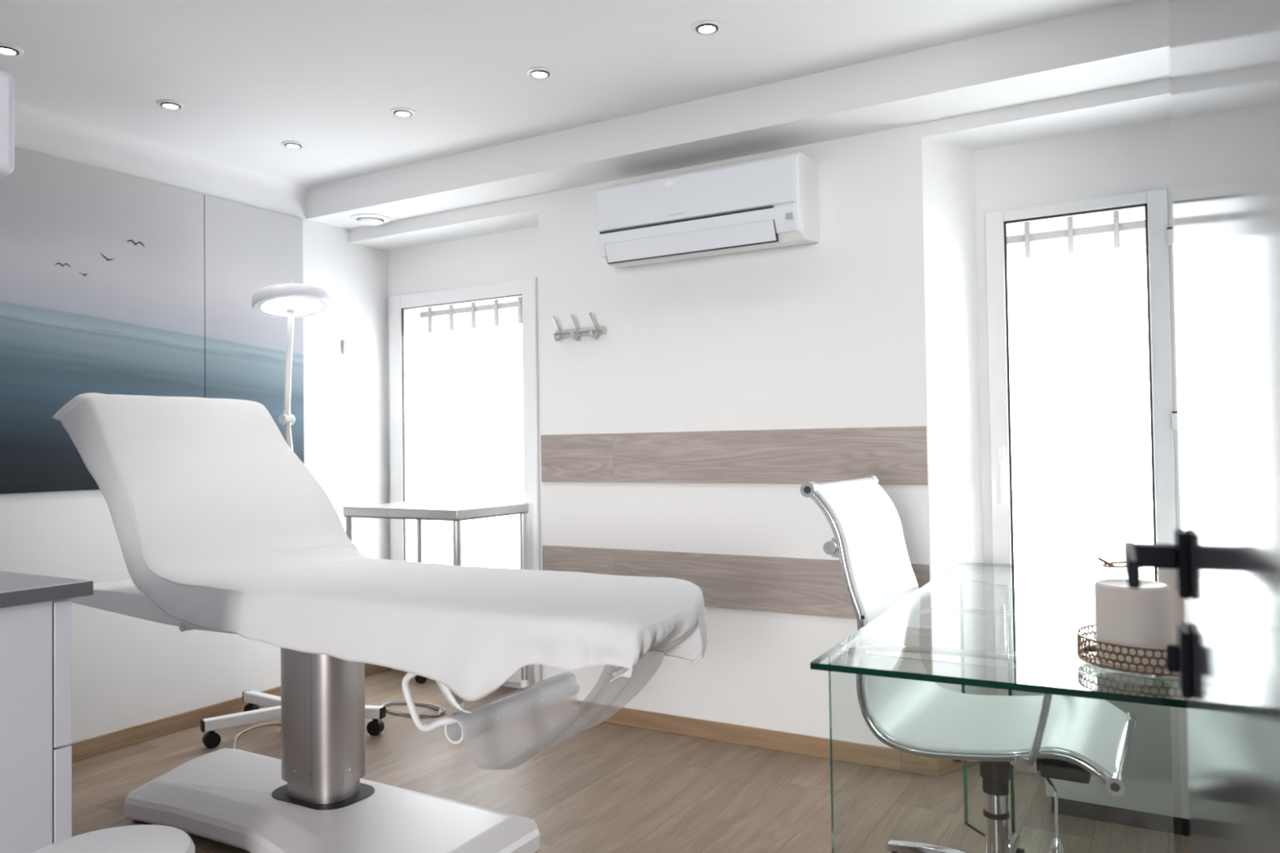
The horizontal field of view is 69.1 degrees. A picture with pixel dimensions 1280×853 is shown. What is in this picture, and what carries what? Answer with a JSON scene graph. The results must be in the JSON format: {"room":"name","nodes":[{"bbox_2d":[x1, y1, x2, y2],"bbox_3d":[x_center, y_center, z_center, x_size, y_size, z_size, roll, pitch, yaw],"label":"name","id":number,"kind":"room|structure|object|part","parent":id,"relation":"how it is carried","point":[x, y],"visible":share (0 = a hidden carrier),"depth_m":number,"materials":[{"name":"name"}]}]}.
{"room":"examination room","nodes":[
{"label":"examination room","id":0,"kind":"room"},
{"bbox_2d":[0,218,439,742],"bbox_3d":[-2.237,0.051,3.605,0.250,2.420,3.950,-2,-1,30],"label":"wall","id":1,"kind":"structure","parent":0,"point":[127,671],"depth_m":4.06,"materials":[{"name":"white paint"}]},
{"bbox_2d":[0,147,304,493],"bbox_3d":[-2.143,-0.381,3.529,0.011,1.247,2.105,-2,-1,30],"label":"wall mural","id":2,"kind":"object","parent":1,"relation":"attached to","point":[111,282],"visible":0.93,"depth_m":3.67,"materials":[{"name":"grey"}]},
{"bbox_3d":[-2.274,-0.384,3.305,0.010,1.247,1.586,-2,-1,30],"label":"print panel","id":3,"kind":"part","parent":2,"relation":"part of","materials":[{"name":"paper"}]},
{"bbox_3d":[-1.740,-0.372,4.215,0.010,1.247,0.514,-2,-1,30],"label":"print panel","id":4,"kind":"part","parent":2,"relation":"part of","materials":[{"name":"grey paper"}]},
{"bbox_2d":[13,98,313,220],"bbox_3d":[-2.326,-1.088,3.199,0.061,0.158,2.935,-2,-1,30],"label":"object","id":5,"kind":"structure","parent":1,"relation":"attached to","point":[37,129],"depth_m":3.80,"materials":[{"name":"white paint"}]},
{"bbox_2d":[67,662,392,762],"bbox_3d":[-2.170,1.221,3.405,0.013,0.070,3.420,-2,-1,30],"label":"baseboard","id":6,"kind":"structure","parent":1,"relation":"attached to","point":[105,743],"depth_m":3.77,"materials":[{"name":"brown wood"}]},
{"bbox_2d":[342,340,346,354],"bbox_3d":[-1.481,-0.397,4.654,0.012,0.070,0.021,-2,-1,30],"label":"wall bracket","id":7,"kind":"object","parent":1,"relation":"attached to","point":[344,342],"visible":1,"depth_m":4.65,"materials":[{"name":"grey metal"}]},
{"bbox_2d":[0,0,1138,186],"bbox_3d":[-1.150,-1.322,0.316,5.620,0.150,8.550,-2,-1,30],"label":"ceiling","id":8,"kind":"structure","parent":0,"point":[251,77],"depth_m":3.02,"materials":[{"name":"white paint"}]},
{"bbox_2d":[0,42,23,56],"bbox_3d":[-1.978,-1.175,2.900,0.092,0.010,0.092,-2,-1,30],"label":"recessed light","id":9,"kind":"object","parent":8,"relation":"in","point":[6,49],"visible":1,"depth_m":2.90,"materials":[{"name":"white plastic"}]},
{"bbox_2d":[156,99,184,110],"bbox_3d":[-1.707,-1.168,3.380,0.092,0.010,0.092,-2,-1,30],"label":"recessed light","id":10,"kind":"object","parent":8,"relation":"in","point":[166,104],"visible":1,"depth_m":3.37,"materials":[{"name":"white plastic"}]},
{"bbox_2d":[281,140,305,148],"bbox_3d":[-1.434,-1.162,3.842,0.092,0.010,0.092,-2,-1,30],"label":"recessed light","id":11,"kind":"object","parent":8,"relation":"in","point":[291,144],"visible":1,"depth_m":3.83,"materials":[{"name":"white plastic"}]},
{"bbox_2d":[390,107,415,117],"bbox_3d":[-0.891,-1.178,3.492,0.092,0.010,0.092,-2,-1,30],"label":"recessed light","id":12,"kind":"object","parent":8,"relation":"in","point":[398,112],"visible":1,"depth_m":3.48,"materials":[{"name":"white plastic"}]},
{"bbox_2d":[525,66,553,79],"bbox_3d":[-0.339,-1.193,3.144,0.092,0.010,0.092,-2,-1,30],"label":"recessed light","id":13,"kind":"object","parent":8,"relation":"in","point":[538,73],"visible":1,"depth_m":3.13,"materials":[{"name":"white plastic"}]},
{"bbox_2d":[692,19,722,34],"bbox_3d":[0.203,-1.208,2.818,0.092,0.010,0.092,-2,-1,30],"label":"recessed light","id":14,"kind":"object","parent":8,"relation":"in","point":[707,26],"visible":1,"depth_m":2.80,"materials":[{"name":"white plastic"}]},
{"bbox_2d":[71,669,1191,852],"bbox_3d":[0.052,1.248,2.244,5.620,0.100,3.950,-2,-1,30],"label":"floor","id":15,"kind":"structure","parent":0,"point":[608,788],"depth_m":3.09,"materials":[{"name":"brown wood"}]},
{"bbox_2d":[0,599,71,852],"bbox_3d":[-1.933,0.784,1.815,1.353,0.868,0.870,-2,-1,30],"label":"base cabinet","id":16,"kind":"object","parent":15,"relation":"on","point":[36,639],"visible":0.89,"depth_m":1.79,"materials":[{"name":"white laminate"}]},
{"bbox_2d":[0,571,93,608],"bbox_3d":[-1.932,0.335,1.823,1.408,0.030,0.913,-2,-1,30],"label":"countertop","id":17,"kind":"structure","parent":16,"relation":"on","point":[16,589],"depth_m":1.81,"materials":[{"name":"grey"}]},
{"bbox_3d":[-1.430,0.779,2.005,0.678,0.271,0.033,-2,-1,30],"label":"drawer","id":18,"kind":"part","parent":16,"relation":"part of","materials":[{"name":"grey paint"}]},
{"bbox_3d":[-1.434,0.497,2.011,0.678,0.285,0.033,-2,-1,30],"label":"drawer","id":19,"kind":"part","parent":16,"relation":"part of","materials":[{"name":"white laminate"}]},
{"bbox_2d":[33,824,195,852],"bbox_3d":[-0.895,0.956,1.577,0.400,0.482,0.416,-2,-1,30],"label":"stool","id":20,"kind":"object","parent":15,"relation":"on","point":[144,838],"visible":1,"depth_m":1.61,"materials":[{"name":"white plastic"}]},
{"bbox_2d":[200,689,280,748],"label":"base","id":21,"kind":"object","parent":15,"relation":"on","point":[251,714],"depth_m":3.70,"materials":[{"name":"white plastic"}]},
{"bbox_3d":[-1.562,1.164,3.715,0.340,0.044,0.042,0,-2,-38],"label":"arm","id":22,"kind":"part","parent":21,"relation":"part of","materials":[{"name":"white plastic"}]},
{"bbox_3d":[-1.569,1.169,3.950,0.340,0.044,0.042,-2,-2,34],"label":"arm","id":23,"kind":"part","parent":21,"relation":"part of","materials":[{"name":"white plastic"}]},
{"bbox_2d":[232,722,280,749],"bbox_3d":[-1.525,1.240,3.663,0.170,0.023,0.510,-1,-1,-11],"label":"power cable","id":24,"kind":"object","parent":15,"relation":"on","point":[273,723],"visible":0.61,"depth_m":3.83,"materials":[{"name":"white plastic"}]},
{"bbox_2d":[251,283,329,450],"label":"lamp","id":25,"kind":"object","parent":15,"relation":"on","point":[291,302],"depth_m":3.87,"materials":[{"name":"white plastic"}]},
{"bbox_3d":[-1.444,0.220,3.867,0.080,0.473,0.025,-1,-1,20],"label":"arm","id":26,"kind":"part","parent":25,"relation":"part of","materials":[{"name":"white plastic"}]},
{"bbox_3d":[-1.464,-0.263,3.880,0.056,0.437,0.025,-2,-1,30],"label":"arm","id":27,"kind":"part","parent":25,"relation":"part of","materials":[{"name":"white plastic"}]},
{"bbox_2d":[66,578,540,852],"bbox_3d":[-0.874,0.587,2.710,1.999,1.269,0.629,-2,-1,30],"label":"bed base","id":28,"kind":"object","parent":15,"relation":"on","point":[315,798],"visible":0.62,"depth_m":2.70,"materials":[{"name":"white plastic"}]},
{"bbox_3d":[-0.898,0.537,2.753,1.916,0.082,0.550,-2,-1,30],"label":"frame","id":29,"kind":"part","parent":28,"relation":"part of","materials":[{"name":"white plastic"}]},
{"bbox_2d":[52,392,706,701],"bbox_3d":[-0.772,0.248,2.669,2.094,0.744,0.693,-2,-1,30],"label":"sheet","id":30,"kind":"object","parent":28,"relation":"on","point":[217,521],"visible":1,"depth_m":2.58,"materials":[{"name":"white fabric"}]},
{"bbox_2d":[444,675,579,744],"bbox_3d":[-0.324,0.738,2.457,0.062,0.062,0.495,-2,-1,30],"label":"paper roll","id":31,"kind":"object","parent":28,"relation":"attached to","point":[453,733],"visible":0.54,"depth_m":2.27,"materials":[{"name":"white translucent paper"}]},
{"bbox_2d":[444,651,664,770],"bbox_3d":[-0.143,0.666,2.337,0.475,0.316,0.500,-2,-1,30],"label":"plastic film","id":32,"kind":"object","parent":28,"relation":"hanging from","point":[526,725],"visible":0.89,"depth_m":2.31,"materials":[{"name":"clear plastic"}]},
{"bbox_2d":[364,705,386,736],"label":"caster","id":33,"kind":"object","parent":15,"relation":"on","point":[375,726],"depth_m":3.75,"materials":[{"name":"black plastic"}]},
{"bbox_3d":[-1.208,1.160,3.794,0.340,0.044,0.042,-1,-1,12],"label":"arm","id":34,"kind":"part","parent":33,"relation":"part of","materials":[{"name":"white plastic"}]},
{"bbox_2d":[380,700,445,716],"bbox_3d":[-1.006,1.242,4.101,0.349,0.018,0.174,-2,-1,30],"label":"coiled cable","id":35,"kind":"object","parent":15,"relation":"on","point":[442,710],"visible":0.88,"depth_m":4.07,"materials":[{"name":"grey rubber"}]},
{"bbox_2d":[342,500,528,714],"bbox_3d":[-0.923,0.807,4.238,0.680,0.897,0.510,-2,-1,30],"label":"steel table","id":36,"kind":"object","parent":15,"relation":"on","point":[456,512],"visible":0.46,"depth_m":4.14,"materials":[{"name":"grey metal"}]},
{"bbox_3d":[-1.313,0.794,4.206,0.032,0.782,0.033,-2,-1,30],"label":"leg","id":37,"kind":"part","parent":36,"relation":"part of","materials":[{"name":"silver metal"}]},
{"bbox_3d":[-1.085,0.800,4.594,0.032,0.782,0.033,-2,-1,30],"label":"leg","id":38,"kind":"part","parent":36,"relation":"part of","materials":[{"name":"silver metal"}]},
{"bbox_3d":[-0.761,0.779,3.882,0.032,0.782,0.033,-2,-1,30],"label":"leg","id":39,"kind":"part","parent":36,"relation":"part of","materials":[{"name":"silver metal"}]},
{"bbox_3d":[-0.533,0.784,4.270,0.032,0.782,0.033,-2,-1,30],"label":"leg","id":40,"kind":"part","parent":36,"relation":"part of","materials":[{"name":"silver metal"}]},
{"bbox_2d":[800,475,1137,852],"bbox_3d":[0.833,0.659,2.302,0.691,1.058,0.597,-2,-1,30],"label":"office chair","id":41,"kind":"object","parent":15,"relation":"on","point":[1072,739],"visible":0.93,"depth_m":2.25,"materials":[{"name":"silver metal"}]},
{"bbox_3d":[0.412,0.153,2.255,0.037,0.037,0.032,-2,-1,30],"label":"rail","id":42,"kind":"part","parent":41,"relation":"part of","materials":[{"name":"silver metal"}]},
{"bbox_3d":[0.665,0.159,2.686,0.037,0.037,0.032,-2,-1,30],"label":"rail","id":43,"kind":"part","parent":41,"relation":"part of","materials":[{"name":"silver metal"}]},
{"bbox_3d":[0.761,1.095,2.377,0.054,0.059,0.280,0,-2,-43],"label":"leg","id":44,"kind":"part","parent":41,"relation":"part of","materials":[{"name":"silver metal"}]},
{"bbox_3d":[0.691,0.614,2.062,0.418,0.247,0.038,-2,-1,30],"label":"armrest","id":45,"kind":"part","parent":41,"relation":"part of","materials":[{"name":"silver metal"}]},
{"bbox_3d":[0.693,0.446,2.081,0.661,0.616,0.021,-2,-1,30],"label":"rail","id":46,"kind":"part","parent":41,"relation":"part of","materials":[{"name":"silver metal"}]},
{"bbox_3d":[0.960,0.620,2.520,0.418,0.247,0.038,-2,-1,30],"label":"armrest","id":47,"kind":"part","parent":41,"relation":"part of","materials":[{"name":"silver metal"}]},
{"bbox_3d":[0.950,1.092,2.397,0.054,0.059,0.281,-2,-1,30],"label":"leg","id":48,"kind":"part","parent":41,"relation":"part of","materials":[{"name":"silver metal"}]},
{"bbox_3d":[0.914,0.857,2.059,0.028,0.159,0.117,-1,-1,14],"label":"height lever","id":49,"kind":"part","parent":41,"relation":"part of","materials":[{"name":"silver metal"}]},
{"bbox_3d":[0.979,0.738,1.913,0.037,0.037,0.032,-2,-1,30],"label":"rail","id":50,"kind":"part","parent":41,"relation":"part of","materials":[{"name":"silver metal"}]},
{"bbox_3d":[1.232,0.743,2.345,0.037,0.037,0.032,-2,-1,30],"label":"rail","id":51,"kind":"part","parent":41,"relation":"part of","materials":[{"name":"silver metal"}]},
{"bbox_2d":[810,561,1186,852],"bbox_3d":[0.995,0.808,2.222,0.748,0.752,1.613,-2,-1,30],"label":"glass desk","id":52,"kind":"object","parent":15,"relation":"on","point":[966,571],"visible":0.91,"depth_m":2.13,"materials":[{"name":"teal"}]},
{"bbox_3d":[1.006,0.825,2.701,0.012,0.739,0.221,0,-1,-15],"label":"leg panel","id":53,"kind":"part","parent":52,"relation":"part of","materials":[{"name":"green glass"}]},
{"bbox_3d":[0.636,0.808,1.692,0.589,0.739,0.012,-2,-1,30],"label":"leg panel","id":54,"kind":"part","parent":52,"relation":"part of","materials":[{"name":"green glass"}]},
{"bbox_3d":[1.212,0.817,2.490,0.403,0.739,0.012,-2,-1,30],"label":"leg panel","id":55,"kind":"part","parent":52,"relation":"part of","materials":[{"name":"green glass"}]},
{"bbox_2d":[1076,624,1177,677],"bbox_3d":[0.917,0.398,1.666,0.243,0.045,0.243,-1,-1,28],"label":"tray","id":56,"kind":"object","parent":52,"relation":"on","point":[1087,654],"visible":0.38,"depth_m":1.60,"materials":[{"name":"gold metal"}]},
{"bbox_2d":[1094,578,1171,668],"bbox_3d":[0.875,0.343,1.653,0.118,0.148,0.118,-2,-1,30],"label":"pillar candle","id":57,"kind":"object","parent":56,"relation":"on","point":[1140,617],"visible":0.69,"depth_m":1.60,"materials":[{"name":"white wax"}]},
{"bbox_2d":[1097,556,1142,578],"bbox_3d":[0.910,0.332,1.748,0.072,0.173,0.072,0,-1,-26],"label":"ornament","id":58,"kind":"object","parent":57,"relation":"on","point":[1106,564],"visible":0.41,"depth_m":1.75,"materials":[{"name":"gold metal"}]},
{"bbox_2d":[1158,568,1184,644],"bbox_3d":[0.993,0.330,1.700,0.076,0.173,0.076,-2,-1,30],"label":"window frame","id":59,"kind":"structure","parent":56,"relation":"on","point":[1167,576],"depth_m":1.68,"materials":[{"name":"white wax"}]},
{"bbox_2d":[1041,599,1190,836],"bbox_3d":[1.607,0.890,2.907,0.585,0.600,0.400,-2,-1,30],"label":"base cabinet","id":60,"kind":"object","parent":15,"relation":"on","point":[1148,801],"visible":0.31,"depth_m":2.75,"materials":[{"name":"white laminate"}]},
{"bbox_2d":[349,77,1182,748],"bbox_3d":[0.340,0.021,3.976,3.820,2.420,0.600,-2,-1,30],"label":"wall","id":61,"kind":"structure","parent":0,"point":[881,321],"depth_m":3.46,"materials":[{"name":"white paint"}]},
{"bbox_2d":[350,213,390,226],"bbox_3d":[-1.299,-0.990,4.477,0.184,0.030,0.184,-2,-1,30],"label":"recessed light","id":62,"kind":"object","parent":61,"relation":"attached to","point":[365,219],"visible":1,"depth_m":4.43,"materials":[{"name":"white plastic"}]},
{"bbox_2d":[388,276,542,684],"bbox_3d":[-0.882,0.268,4.653,0.958,1.932,0.065,-2,-1,30],"label":"window","id":63,"kind":"structure","parent":61,"relation":"in","point":[464,424],"depth_m":4.63,"materials":[{"name":"white glass"}]},
{"bbox_2d":[419,296,522,333],"bbox_3d":[-0.823,0.143,4.893,1.380,2.250,0.030,-2,-1,30],"label":"bars","id":64,"kind":"object","parent":61,"relation":"in","point":[495,306],"visible":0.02,"depth_m":4.92,"materials":[{"name":"grey paint"}]},
{"bbox_2d":[552,311,606,342],"bbox_3d":[-0.263,-0.421,3.944,0.240,0.110,0.076,-2,-1,30],"label":"coat rack","id":65,"kind":"object","parent":61,"relation":"attached to","point":[595,330],"visible":1,"depth_m":3.94,"materials":[{"name":"silver metal"}]},
{"bbox_3d":[-0.253,-0.403,3.959,0.240,0.035,0.035,-2,-1,30],"label":"rail","id":66,"kind":"part","parent":65,"relation":"part of","materials":[{"name":"silver metal"}]},
{"bbox_2d":[596,151,819,266],"bbox_3d":[0.245,-0.810,3.562,0.839,0.314,0.229,-2,-1,30],"label":"air conditioner","id":67,"kind":"object","parent":61,"relation":"attached to","point":[772,202],"visible":1,"depth_m":3.44,"materials":[{"name":"white plastic"}]},
{"bbox_3d":[0.189,-0.867,3.478,0.825,0.172,0.022,-2,-1,30],"label":"panel","id":68,"kind":"part","parent":67,"relation":"part of","materials":[{"name":"white plastic"}]},
{"bbox_3d":[0.197,-0.726,3.486,0.825,0.087,0.041,-2,-1,30],"label":"panel","id":69,"kind":"part","parent":67,"relation":"part of","materials":[{"name":"white plastic"}]},
{"bbox_2d":[540,426,928,484],"bbox_3d":[0.284,0.121,3.654,1.661,0.205,0.009,-2,-1,30],"label":"board","id":70,"kind":"object","parent":61,"relation":"attached to","point":[895,455],"visible":1,"depth_m":3.58,"materials":[{"name":"beige wood"}]},
{"bbox_2d":[542,545,931,625],"bbox_3d":[0.291,0.605,3.643,1.661,0.209,0.009,-2,-1,30],"label":"board","id":71,"kind":"object","parent":61,"relation":"attached to","point":[786,585],"visible":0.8,"depth_m":3.58,"materials":[{"name":"beige wood"}]},
{"bbox_2d":[306,0,1169,229],"bbox_3d":[0.104,-1.118,3.627,3.820,0.150,0.265,-2,-1,30],"label":"ceiling beam","id":72,"kind":"structure","parent":61,"relation":"attached to","point":[1125,44],"depth_m":3.27,"materials":[{"name":"white paint"}]},
{"bbox_2d":[577,700,933,776],"bbox_3d":[0.299,1.190,3.629,1.665,0.070,0.013,-2,-1,30],"label":"baseboard","id":73,"kind":"structure","parent":61,"relation":"attached to","point":[844,751],"depth_m":3.49,"materials":[{"name":"brown wood"}]},
{"bbox_2d":[933,758,979,777],"bbox_3d":[1.140,1.170,3.284,0.303,0.070,0.017,0,-1,-34],"label":"baseboard","id":74,"kind":"structure","parent":61,"relation":"attached to","point":[941,766],"depth_m":3.22,"materials":[{"name":"brown wood"}]},
{"bbox_2d":[1006,210,1145,257],"bbox_3d":[1.720,0.074,3.400,0.980,2.250,0.030,-2,-1,30],"label":"bars","id":75,"kind":"object","parent":61,"relation":"in","point":[1116,227],"visible":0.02,"depth_m":3.46,"materials":[{"name":"grey paint"}]},
{"bbox_2d":[984,187,1177,696],"bbox_3d":[1.522,0.190,3.210,0.592,1.955,0.118,-2,-1,30],"label":"window","id":76,"kind":"structure","parent":61,"relation":"in","point":[1083,420],"depth_m":3.24,"materials":[{"name":"white glass"}]},
{"bbox_3d":[1.283,0.173,3.313,0.026,0.200,0.053,-2,-1,30],"label":"handle","id":77,"kind":"part","parent":76,"relation":"part of","materials":[{"name":"white plastic"}]},
{"bbox_3d":[-1.453,-0.019,0.924,3.820,2.420,0.160,-2,-1,30],"label":"wall","id":78,"kind":"structure","parent":0,"visible":0},
{"bbox_2d":[0,68,13,177],"bbox_3d":[-1.613,-0.584,1.577,0.490,0.203,0.792,-2,-1,30],"label":"air conditioner","id":79,"kind":"object","parent":78,"relation":"attached to","point":[6,79],"depth_m":1.78,"materials":[{"name":"white paint"}]},
{"bbox_2d":[1124,0,1279,852],"bbox_3d":[0.293,0.132,0.457,0.086,2.032,0.805,-1,-1,27],"label":"door","id":80,"kind":"structure","parent":78,"relation":"in","point":[1224,55],"depth_m":0.49,"materials":[{"name":"grey paint"}]},
{"bbox_3d":[0.396,0.107,0.725,0.040,0.020,0.147,-2,-1,30],"label":"lever","id":81,"kind":"part","parent":80,"relation":"part of","materials":[{"name":"black metal"}]},
{"bbox_3d":[0.440,0.191,0.767,0.009,0.022,0.010,-2,-1,30],"label":"lock knob","id":82,"kind":"part","parent":80,"relation":"part of","materials":[{"name":"black metal"}]},
{"bbox_3d":[0.446,0.112,0.764,0.008,0.052,0.050,-1,-1,27],"label":"handle","id":83,"kind":"part","parent":80,"relation":"part of","materials":[{"name":"black metal"}]},
{"bbox_3d":[0.447,0.191,0.762,0.008,0.052,0.050,-1,-1,27],"label":"lock plate","id":84,"kind":"part","parent":80,"relation":"part of","materials":[{"name":"black metal"}]}
]}

